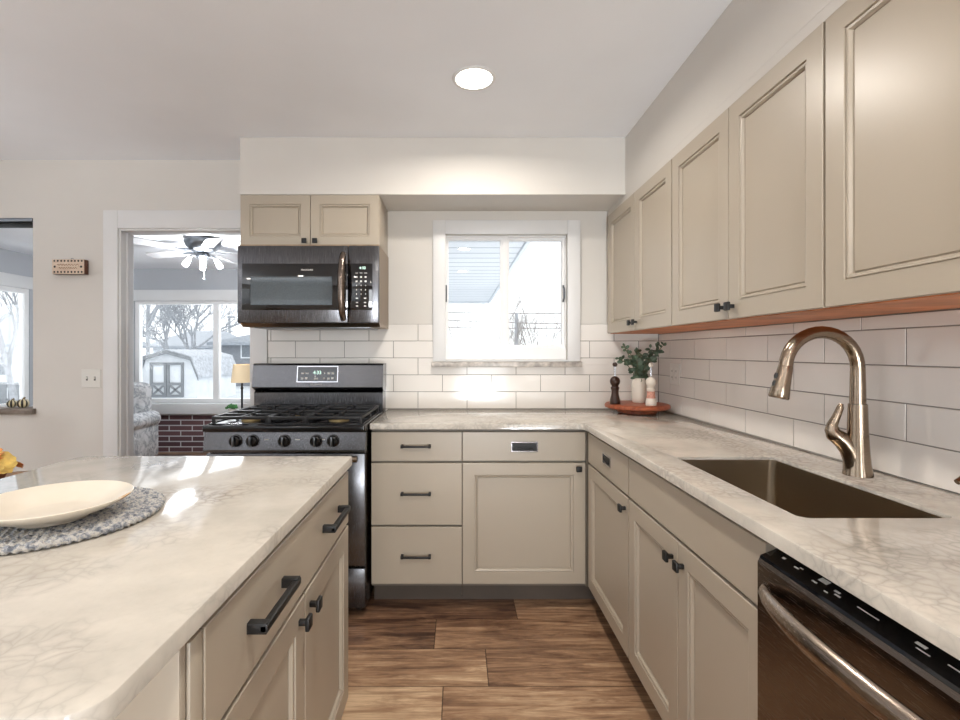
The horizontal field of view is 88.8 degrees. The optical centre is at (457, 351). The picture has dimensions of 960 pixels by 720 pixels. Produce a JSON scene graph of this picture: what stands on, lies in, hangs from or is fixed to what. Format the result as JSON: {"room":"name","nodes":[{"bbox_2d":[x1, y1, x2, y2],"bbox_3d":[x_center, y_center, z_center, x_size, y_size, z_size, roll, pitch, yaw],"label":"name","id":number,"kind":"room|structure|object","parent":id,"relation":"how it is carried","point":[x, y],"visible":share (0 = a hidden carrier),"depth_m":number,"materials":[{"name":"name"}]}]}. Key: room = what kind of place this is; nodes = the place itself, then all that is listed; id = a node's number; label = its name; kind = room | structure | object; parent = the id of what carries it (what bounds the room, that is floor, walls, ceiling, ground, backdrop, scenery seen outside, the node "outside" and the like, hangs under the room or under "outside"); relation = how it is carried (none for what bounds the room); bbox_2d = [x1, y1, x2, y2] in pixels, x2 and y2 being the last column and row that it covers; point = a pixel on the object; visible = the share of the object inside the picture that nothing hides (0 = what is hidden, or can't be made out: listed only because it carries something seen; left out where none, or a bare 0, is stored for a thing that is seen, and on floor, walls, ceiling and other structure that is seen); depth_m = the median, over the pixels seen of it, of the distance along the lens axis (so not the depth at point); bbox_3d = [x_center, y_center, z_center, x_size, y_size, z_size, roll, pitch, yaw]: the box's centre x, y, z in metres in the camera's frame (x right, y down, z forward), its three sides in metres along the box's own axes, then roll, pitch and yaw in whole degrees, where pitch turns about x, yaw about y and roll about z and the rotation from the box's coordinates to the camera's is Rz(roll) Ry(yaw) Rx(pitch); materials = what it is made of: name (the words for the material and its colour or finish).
{"room":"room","nodes":[
{"label":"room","id":0,"kind":"room"},
{"bbox_2d":[0,248,32,405],"bbox_3d":[-4.650,0.113,4.636,0.100,2.300,3.049,0,0,0],"label":"wall","id":1,"kind":"structure","parent":0,"point":[11,262],"depth_m":5.22,"materials":[{"name":"grey paint"}]},
{"bbox_2d":[0,285,28,405],"bbox_3d":[-4.635,-0.042,4.380,0.060,1.248,1.758,0,0,0],"label":"window","id":2,"kind":"structure","parent":1,"relation":"in","point":[23,293],"depth_m":5.21,"materials":[{"name":"white plastic"}]},
{"bbox_2d":[0,272,32,405],"bbox_3d":[-4.570,-0.077,4.590,0.060,1.440,2.940,0,0,0],"label":"trim","id":3,"kind":"structure","parent":1,"relation":"attached to","point":[6,279],"depth_m":5.08,"materials":[{"name":"white paint"}]},
{"bbox_2d":[0,228,240,268],"bbox_3d":[-2.525,-1.087,4.686,4.350,0.100,3.149,0,0,0],"label":"ceiling","id":4,"kind":"structure","parent":0,"point":[20,240],"depth_m":4.98,"materials":[{"name":"paint"}]},
{"bbox_2d":[134,235,237,279],"bbox_3d":[-2.339,-0.844,4.551,1.271,0.384,1.219,0,0,0],"label":"ceiling fan","id":5,"kind":"object","parent":4,"relation":"hanging from","point":[202,246],"visible":0.92,"depth_m":4.40,"materials":[{"name":"grey metal"}]},
{"bbox_2d":[134,269,237,381],"bbox_3d":[-2.525,-0.144,6.220,4.150,1.785,0.120,0,0,0],"label":"wall","id":6,"kind":"structure","parent":0,"point":[144,279],"depth_m":6.16,"materials":[{"name":"grey paint"}]},
{"bbox_2d":[134,290,249,413],"bbox_3d":[-2.525,0.002,6.160,4.148,1.551,0.180,0,0,0],"label":"window","id":7,"kind":"structure","parent":6,"relation":"in","point":[215,405],"depth_m":6.18,"materials":[{"name":"white plastic"}]},
{"bbox_2d":[158,414,218,451],"bbox_3d":[-2.525,1.006,6.215,4.150,0.514,0.130,0,0,0],"label":"brick wall","id":8,"kind":"structure","parent":0,"point":[176,432],"depth_m":6.15,"materials":[{"name":"brown brick"}]},
{"bbox_2d":[0,160,658,471],"bbox_3d":[-1.734,0.045,3.051,6.131,2.435,0.118,0,0,0],"label":"wall","id":9,"kind":"structure","parent":0,"point":[66,200],"depth_m":3.00,"materials":[{"name":"paint"}]},
{"bbox_2d":[0,218,35,413],"bbox_3d":[-3.181,-0.217,3.045,1.198,1.198,0.150,0,0,0],"label":"window","id":10,"kind":"structure","parent":9,"relation":"in","point":[4,222],"depth_m":2.99,"materials":[{"name":"white wood"}]},
{"bbox_2d":[6,398,16,406],"bbox_3d":[-2.776,0.318,3.050,0.053,0.057,0.053,0,0,0],"label":"pumpkin","id":11,"kind":"object","parent":10,"relation":"on","point":[11,403],"visible":0.94,"depth_m":3.04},
{"bbox_2d":[16,397,29,407],"bbox_3d":[-2.690,0.314,3.030,0.063,0.066,0.063,0,0,0],"label":"pumpkin","id":12,"kind":"object","parent":10,"relation":"on","point":[22,403],"visible":1,"depth_m":3.01,"materials":[{"name":"beige"}]},
{"bbox_2d":[52,258,88,274],"bbox_3d":[-2.357,-0.521,2.979,0.194,0.103,0.039,0,0,0],"label":"wall sign","id":13,"kind":"object","parent":9,"relation":"attached to","point":[71,266],"visible":1,"depth_m":2.96,"materials":[{"name":"brown wood"}]},
{"bbox_2d":[81,369,100,387],"bbox_3d":[-2.244,0.165,2.992,0.118,0.114,0.016,0,0,0],"label":"light switch","id":14,"kind":"object","parent":9,"relation":"attached to","point":[90,378],"visible":1,"depth_m":3.00,"materials":[{"name":"plastic"}]},
{"bbox_2d":[103,210,267,455],"bbox_3d":[-1.662,0.201,3.048,0.998,2.123,0.132,0,0,0],"label":"door frame","id":15,"kind":"structure","parent":9,"relation":"in","point":[120,227],"depth_m":2.98,"materials":[{"name":"white paint"}]},
{"bbox_2d":[241,195,387,255],"bbox_3d":[-0.810,-0.717,2.824,0.760,0.283,0.352,0,0,0],"label":"upper cabinet","id":16,"kind":"object","parent":9,"relation":"attached to","point":[265,219],"visible":0.91,"depth_m":2.67,"materials":[{"name":"beige paint"}]},
{"bbox_2d":[238,245,388,329],"bbox_3d":[-0.796,-0.350,2.759,0.754,0.445,0.452,0,0,0],"label":"microwave","id":17,"kind":"object","parent":16,"relation":"attached to","point":[281,287],"visible":1,"depth_m":2.60,"materials":[{"name":"metal"}]},
{"bbox_2d":[268,324,657,409],"bbox_3d":[0.030,0.194,2.995,2.384,0.720,0.007,0,0,0],"label":"tile backsplash","id":18,"kind":"structure","parent":9,"relation":"attached to","point":[410,366],"depth_m":2.99,"materials":[{"name":"white tile"}]},
{"bbox_2d":[431,220,581,366],"bbox_3d":[0.295,-0.352,3.031,0.912,0.893,0.147,0,0,0],"label":"window","id":19,"kind":"structure","parent":9,"relation":"in","point":[504,354],"depth_m":2.98,"materials":[{"name":"white paint"}]},
{"bbox_2d":[0,0,731,159],"bbox_3d":[-1.734,-1.222,-0.025,6.131,0.100,6.150,0,0,0],"label":"ceiling","id":20,"kind":"structure","parent":0,"point":[80,79],"depth_m":2.04,"materials":[{"name":"paint"}]},
{"bbox_2d":[452,65,495,90],"bbox_3d":[0.069,-1.167,2.100,0.188,0.007,0.188,0,0,0],"label":"recessed light","id":21,"kind":"object","parent":20,"relation":"in","point":[472,78],"visible":1,"depth_m":2.09,"materials":[{"name":"white paint"}]},
{"bbox_2d":[456,69,491,88],"bbox_3d":[0.069,-1.168,2.100,0.155,0.004,0.155,0,0,0],"label":"diffuser","id":22,"kind":"object","parent":21,"relation":"attached to","point":[465,78],"depth_m":2.09,"materials":[{"name":"white plastic"}]},
{"bbox_2d":[157,452,661,719],"bbox_3d":[-1.734,1.313,1.580,6.131,0.100,9.360,0,0,0],"label":"floor","id":23,"kind":"structure","parent":0,"point":[409,659],"depth_m":1.98,"materials":[{"name":"brown wood"}]},
{"bbox_2d":[5,471,26,476],"bbox_3d":[-2.130,0.933,2.200,0.580,0.660,0.580,0,0,0],"label":"dining table","id":24,"kind":"object","parent":23,"relation":"on","point":[16,472],"visible":0.04,"depth_m":2.42,"materials":[{"name":"brown wood"}]},
{"bbox_2d":[0,448,23,478],"bbox_3d":[-2.140,0.523,2.194,0.286,0.160,0.264,0,0,0],"label":"flower arrangement","id":25,"kind":"object","parent":24,"relation":"on","point":[8,461],"visible":1,"depth_m":2.21,"materials":[{"name":"plant"}]},
{"bbox_2d":[134,382,160,455],"bbox_3d":[-3.700,0.798,5.000,0.950,0.930,0.800,0,0,0],"label":"armchair","id":26,"kind":"object","parent":23,"relation":"on","point":[146,420],"visible":0.22,"depth_m":5.20,"materials":[{"name":"grey fabric"}]},
{"bbox_2d":[114,471,350,719],"bbox_3d":[-0.763,0.820,1.133,0.874,0.886,0.979,0,0,0],"label":"base cabinet","id":27,"kind":"object","parent":23,"relation":"on","point":[276,648],"visible":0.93,"depth_m":0.99,"materials":[{"name":"beige paint"}]},
{"bbox_2d":[0,456,351,719],"bbox_3d":[-0.805,0.363,1.054,0.906,0.028,1.173,0,0,0],"label":"countertop","id":28,"kind":"structure","parent":27,"relation":"on","point":[86,625],"depth_m":0.77,"materials":[{"name":"stone"}]},
{"bbox_2d":[0,486,165,555],"bbox_3d":[-0.845,0.341,1.020,0.407,0.016,0.407,0,0,15],"label":"placemat","id":29,"kind":"object","parent":28,"relation":"on","point":[141,503],"visible":0.43,"depth_m":0.94,"materials":[{"name":"fabric"}]},
{"bbox_2d":[0,480,133,528],"bbox_3d":[-0.805,0.311,0.975,0.268,0.040,0.268,0,0,0],"label":"plate","id":30,"kind":"object","parent":29,"relation":"on","point":[49,505],"visible":1,"depth_m":1.02,"materials":[{"name":"white ceramic"}]},
{"bbox_2d":[202,363,385,608],"bbox_3d":[-0.818,0.667,2.619,0.764,1.192,0.731,0,0,0],"label":"range","id":31,"kind":"object","parent":23,"relation":"on","point":[298,409],"visible":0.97,"depth_m":2.39,"materials":[{"name":"black metal"}]},
{"bbox_2d":[202,410,382,431],"bbox_3d":[-0.818,0.360,2.578,0.764,0.036,0.568,0,0,0],"label":"cooktop","id":32,"kind":"object","parent":31,"relation":"in","point":[223,425],"depth_m":2.33,"materials":[{"name":"black metal"}]},
{"bbox_2d":[371,429,461,598],"bbox_3d":[-0.204,0.821,2.676,0.446,0.884,0.607,0,0,0],"label":"base cabinet","id":33,"kind":"object","parent":23,"relation":"on","point":[416,474],"visible":0.99,"depth_m":2.40,"materials":[{"name":"beige paint"}]},
{"bbox_2d":[462,429,594,598],"bbox_3d":[0.621,0.821,2.679,1.200,0.884,0.602,0,0,0],"label":"base cabinet","id":34,"kind":"object","parent":23,"relation":"on","point":[525,491],"visible":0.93,"depth_m":2.42,"materials":[{"name":"beige paint"}]},
{"bbox_2d":[370,409,959,659],"bbox_3d":[0.397,0.363,1.696,1.650,0.028,2.592,0,0,0],"label":"countertop","id":35,"kind":"structure","parent":34,"relation":"on","point":[906,569],"depth_m":1.11,"materials":[{"name":"stone"}]},
{"bbox_2d":[605,400,670,414],"bbox_3d":[1.022,0.322,2.797,0.356,0.054,0.356,0,0,0],"label":"serving board","id":36,"kind":"object","parent":35,"relation":"on","point":[625,406],"visible":0.89,"depth_m":2.69,"materials":[{"name":"brown wood"}]},
{"bbox_2d":[610,362,619,403],"bbox_3d":[0.884,0.177,2.760,0.058,0.236,0.058,0,0,0],"label":"pepper mill","id":37,"kind":"object","parent":36,"relation":"on","point":[614,381],"visible":1,"depth_m":2.74,"materials":[{"name":"brown wood"}]},
{"bbox_2d":[632,378,646,402],"bbox_3d":[1.049,0.224,2.840,0.082,0.142,0.082,0,0,0],"label":"vase","id":38,"kind":"object","parent":36,"relation":"on","point":[639,392],"visible":0.88,"depth_m":2.81,"materials":[{"name":"white ceramic"}]},
{"bbox_2d":[615,342,666,381],"bbox_3d":[1.041,0.105,2.797,0.286,0.321,0.117,0,0,0],"label":"eucalyptus sprigs","id":39,"kind":"object","parent":38,"relation":"in","point":[641,368],"visible":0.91,"depth_m":2.80,"materials":[{"name":"green plant"}]},
{"bbox_2d":[645,362,656,405],"bbox_3d":[1.056,0.177,2.680,0.058,0.236,0.058,0,0,0],"label":"salt mill","id":40,"kind":"object","parent":36,"relation":"on","point":[650,381],"visible":1,"depth_m":2.66,"materials":[{"name":"white ceramic"}]},
{"bbox_2d":[682,460,942,517],"bbox_3d":[0.885,0.468,1.327,0.330,0.218,0.599,0,0,0],"label":"sink","id":41,"kind":"object","parent":35,"relation":"in","point":[799,492],"visible":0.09,"depth_m":1.49,"materials":[{"name":"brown metal"}]},
{"bbox_2d":[768,326,873,477],"bbox_3d":[1.024,0.140,1.388,0.285,0.424,0.077,0,0,0],"label":"faucet","id":42,"kind":"object","parent":35,"relation":"on","point":[853,446],"visible":1,"depth_m":1.37,"materials":[{"name":"silver metal"}]},
{"bbox_2d":[954,476,959,484],"bbox_3d":[1.112,0.302,1.050,0.091,0.095,0.044,0,0,0],"label":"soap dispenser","id":43,"kind":"object","parent":35,"relation":"on","point":[957,480],"visible":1,"depth_m":1.05,"materials":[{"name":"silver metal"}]},
{"bbox_2d":[588,433,646,691],"bbox_3d":[0.913,0.821,2.156,0.616,0.884,0.683,0,0,0],"label":"base cabinet","id":44,"kind":"object","parent":23,"relation":"on","point":[608,468],"visible":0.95,"depth_m":2.06,"materials":[{"name":"beige paint"}]},
{"bbox_2d":[629,458,776,719],"bbox_3d":[0.913,0.821,1.409,0.616,0.884,0.810,0,0,0],"label":"base cabinet","id":45,"kind":"object","parent":23,"relation":"on","point":[693,569],"visible":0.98,"depth_m":1.34,"materials":[{"name":"beige paint"}]},
{"bbox_2d":[758,548,959,719],"bbox_3d":[0.882,0.823,0.703,0.679,0.880,0.596,0,0,0],"label":"dishwasher","id":46,"kind":"object","parent":23,"relation":"on","point":[825,653],"visible":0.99,"depth_m":0.78,"materials":[{"name":"black metal"}]},
{"bbox_2d":[818,578,830,584],"bbox_3d":[0.645,0.404,0.862,0.009,0.004,0.020,0,0,0],"label":"print","id":47,"kind":"object","parent":46,"relation":"on","point":[821,581],"depth_m":0.86},
{"bbox_2d":[857,606,878,620],"bbox_3d":[0.637,0.407,0.762,0.002,0.001,0.040,0,0,0],"label":"print","id":48,"kind":"object","parent":46,"relation":"on","point":[866,613],"depth_m":0.76},
{"bbox_2d":[914,641,927,648],"bbox_3d":[0.640,0.406,0.677,0.005,0.002,0.016,0,0,0],"label":"print","id":49,"kind":"object","parent":46,"relation":"on","point":[917,644],"depth_m":0.68},
{"bbox_3d":[-2.449,0.980,5.600,0.360,0.565,0.300,0,0,0],"label":"side table","id":50,"kind":"object","parent":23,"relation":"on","visible":0},
{"bbox_2d":[225,404,237,411],"bbox_3d":[-2.555,0.642,5.536,0.125,0.111,0.136,0,0,38],"label":"potted plant","id":51,"kind":"object","parent":50,"relation":"on","point":[232,406],"visible":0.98,"depth_m":5.50,"materials":[{"name":"green plant"}]},
{"bbox_2d":[231,364,249,408],"bbox_3d":[-2.469,0.421,5.600,0.236,0.552,0.236,0,0,0],"label":"table lamp","id":52,"kind":"object","parent":50,"relation":"on","point":[240,372],"visible":0.75,"depth_m":5.51,"materials":[{"name":"beige fabric"}]},
{"bbox_2d":[240,0,846,215],"bbox_3d":[0.019,-0.998,0.004,2.422,0.346,5.989,0,0,0],"label":"soffit","id":53,"kind":"structure","parent":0,"point":[749,38],"depth_m":2.68,"materials":[{"name":"paint"}]},
{"bbox_2d":[659,308,959,494],"bbox_3d":[1.282,0.045,-0.001,0.118,2.435,5.999,0,0,0],"label":"wall","id":54,"kind":"structure","parent":0,"point":[912,359],"depth_m":1.57,"materials":[{"name":"tile"}]},
{"bbox_2d":[670,363,679,385],"bbox_3d":[1.219,0.128,2.760,0.007,0.120,0.116,0,0,0],"label":"wall outlet","id":55,"kind":"object","parent":54,"relation":"attached to","point":[674,368],"visible":1,"depth_m":2.76,"materials":[{"name":"plastic"}]},
{"bbox_2d":[671,368,673,379],"bbox_3d":[1.217,0.128,2.784,0.003,0.068,0.032,0,0,0],"label":"socket","id":56,"kind":"object","parent":55,"relation":"attached to","point":[672,369],"depth_m":2.78,"materials":[{"name":"plastic"}]},
{"bbox_2d":[608,159,745,333],"bbox_3d":[1.054,-0.465,2.534,0.352,0.718,0.913,0,0,0],"label":"upper cabinet","id":57,"kind":"object","parent":54,"relation":"attached to","point":[640,228],"visible":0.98,"depth_m":2.43,"materials":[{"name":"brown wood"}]},
{"bbox_2d":[672,22,941,325],"bbox_3d":[1.054,-0.465,1.644,0.352,0.718,0.860,0,0,0],"label":"upper cabinet","id":58,"kind":"object","parent":54,"relation":"attached to","point":[749,190],"visible":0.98,"depth_m":1.48,"materials":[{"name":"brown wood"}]},
{"bbox_2d":[826,0,959,308],"bbox_3d":[1.054,-0.465,0.790,0.352,0.718,0.839,0,0,0],"label":"upper cabinet","id":59,"kind":"object","parent":54,"relation":"attached to","point":[893,66],"visible":1,"depth_m":1.04,"materials":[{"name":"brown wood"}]},
{"label":"outside","id":60,"kind":"structure","parent":0,"visible":0},
{"bbox_2d":[7,386,249,397],"bbox_3d":[-5.000,2.273,58.330,130.000,0.300,103.340,0,0,0],"label":"ground","id":61,"kind":"structure","parent":60,"point":[246,389],"depth_m":25.37,"materials":[{"name":"white snow"}]},
{"bbox_2d":[0,291,18,400],"bbox_3d":[-14.915,-1.131,16.226,3.189,6.640,3.665,0,0,45],"label":"bare tree","id":62,"kind":"object","parent":61,"relation":"on","point":[7,357],"visible":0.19,"depth_m":16.75,"materials":[{"name":"grey plant"}]},
{"bbox_2d":[0,382,18,403],"bbox_3d":[-15.530,1.643,18.535,6.940,0.960,0.070,0,0,0],"label":"fence","id":63,"kind":"object","parent":61,"relation":"on","point":[3,385],"visible":0.05,"depth_m":18.50,"materials":[{"name":"white"}]},
{"bbox_2d":[0,313,145,381],"bbox_3d":[-31.250,-0.257,33.500,14.500,4.760,10.000,0,0,0],"label":"house","id":64,"kind":"structure","parent":61,"relation":"on","point":[6,326],"depth_m":29.00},
{"bbox_2d":[146,305,159,354],"bbox_3d":[-12.745,-3.608,23.114,6.048,11.570,8.655,0,0,11],"label":"bare tree","id":65,"kind":"object","parent":61,"relation":"on","point":[149,317],"visible":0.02,"depth_m":23.55,"materials":[{"name":"grey plant"}]},
{"bbox_2d":[143,349,235,397],"bbox_3d":[-11.963,1.012,22.000,2.581,2.223,3.800,0,0,0],"label":"garden shed","id":66,"kind":"object","parent":61,"relation":"on","point":[170,373],"visible":0.85,"depth_m":20.30,"materials":[{"name":"white wood"}]},
{"bbox_2d":[143,331,236,352],"bbox_3d":[-20.461,0.225,40.000,4.894,3.796,9.000,0,0,0],"label":"house","id":67,"kind":"structure","parent":61,"relation":"on","point":[174,342],"depth_m":36.88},
{"bbox_2d":[143,305,239,349],"bbox_3d":[-16.317,-1.178,29.060,8.952,6.785,5.156,0,0,10],"label":"bare tree","id":68,"kind":"object","parent":61,"relation":"on","point":[167,311],"visible":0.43,"depth_m":29.02,"materials":[{"name":"grey plant"}]},
{"bbox_2d":[183,323,237,332],"bbox_3d":[-31.188,-1.039,62.427,7.893,6.520,4.733,0,0,13],"label":"bare tree","id":69,"kind":"object","parent":61,"relation":"on","point":[199,329],"visible":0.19,"depth_m":61.91,"materials":[{"name":"grey plant"}]},
{"bbox_2d":[207,335,249,385],"bbox_3d":[-12.153,0.234,34.500,5.959,3.778,10.000,0,0,0],"label":"house","id":70,"kind":"structure","parent":61,"relation":"on","point":[239,347],"depth_m":30.00,"materials":[{"name":"grey"}]},
{"bbox_2d":[227,316,234,333],"bbox_3d":[-20.835,-0.563,45.000,0.700,5.371,0.260,0,0,0],"label":"utility pole","id":71,"kind":"object","parent":61,"relation":"on","point":[229,330],"visible":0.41,"depth_m":44.95,"materials":[{"name":"grey wood"}]},
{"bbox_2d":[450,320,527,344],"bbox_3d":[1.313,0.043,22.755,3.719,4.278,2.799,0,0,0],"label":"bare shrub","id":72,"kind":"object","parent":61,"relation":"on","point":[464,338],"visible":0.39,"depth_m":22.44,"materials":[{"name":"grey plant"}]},
{"bbox_2d":[449,241,530,303],"bbox_3d":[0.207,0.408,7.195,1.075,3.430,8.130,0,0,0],"label":"neighboring house","id":73,"kind":"structure","parent":61,"relation":"on","point":[474,266],"depth_m":6.77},
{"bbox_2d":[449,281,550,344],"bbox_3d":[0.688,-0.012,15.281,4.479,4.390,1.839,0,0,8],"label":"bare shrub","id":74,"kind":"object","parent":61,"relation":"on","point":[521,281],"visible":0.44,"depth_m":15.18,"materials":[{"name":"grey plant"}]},
{"bbox_2d":[449,312,560,328],"bbox_3d":[6.453,-0.507,31.000,25.546,5.260,0.240,0,0,0],"label":"power line","id":75,"kind":"object","parent":61,"relation":"on","point":[450,312],"visible":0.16,"depth_m":30.98,"materials":[{"name":"grey"}]},
{"bbox_2d":[515,313,517,344],"bbox_3d":[2.030,0.394,17.000,0.120,3.459,0.120,0,0,0],"label":"wooden post","id":76,"kind":"object","parent":61,"relation":"on","point":[516,315],"visible":0.18,"depth_m":16.95,"materials":[{"name":"grey wood"}]},
{"bbox_2d":[476,295,558,344],"bbox_3d":[2.226,-0.031,19.175,3.738,4.420,1.734,0,0,-15],"label":"bare shrub","id":77,"kind":"object","parent":61,"relation":"on","point":[534,325],"visible":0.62,"depth_m":19.19,"materials":[{"name":"grey plant"}]},
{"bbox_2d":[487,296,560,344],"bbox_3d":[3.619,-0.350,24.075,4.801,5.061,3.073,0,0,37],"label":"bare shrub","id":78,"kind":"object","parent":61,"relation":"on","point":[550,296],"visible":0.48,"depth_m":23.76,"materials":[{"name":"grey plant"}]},
{"bbox_2d":[488,298,560,344],"bbox_3d":[2.555,0.301,12.643,3.612,3.759,1.951,0,0,0],"label":"bare shrub","id":79,"kind":"object","parent":61,"relation":"on","point":[525,314],"visible":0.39,"depth_m":12.53,"materials":[{"name":"grey plant"}]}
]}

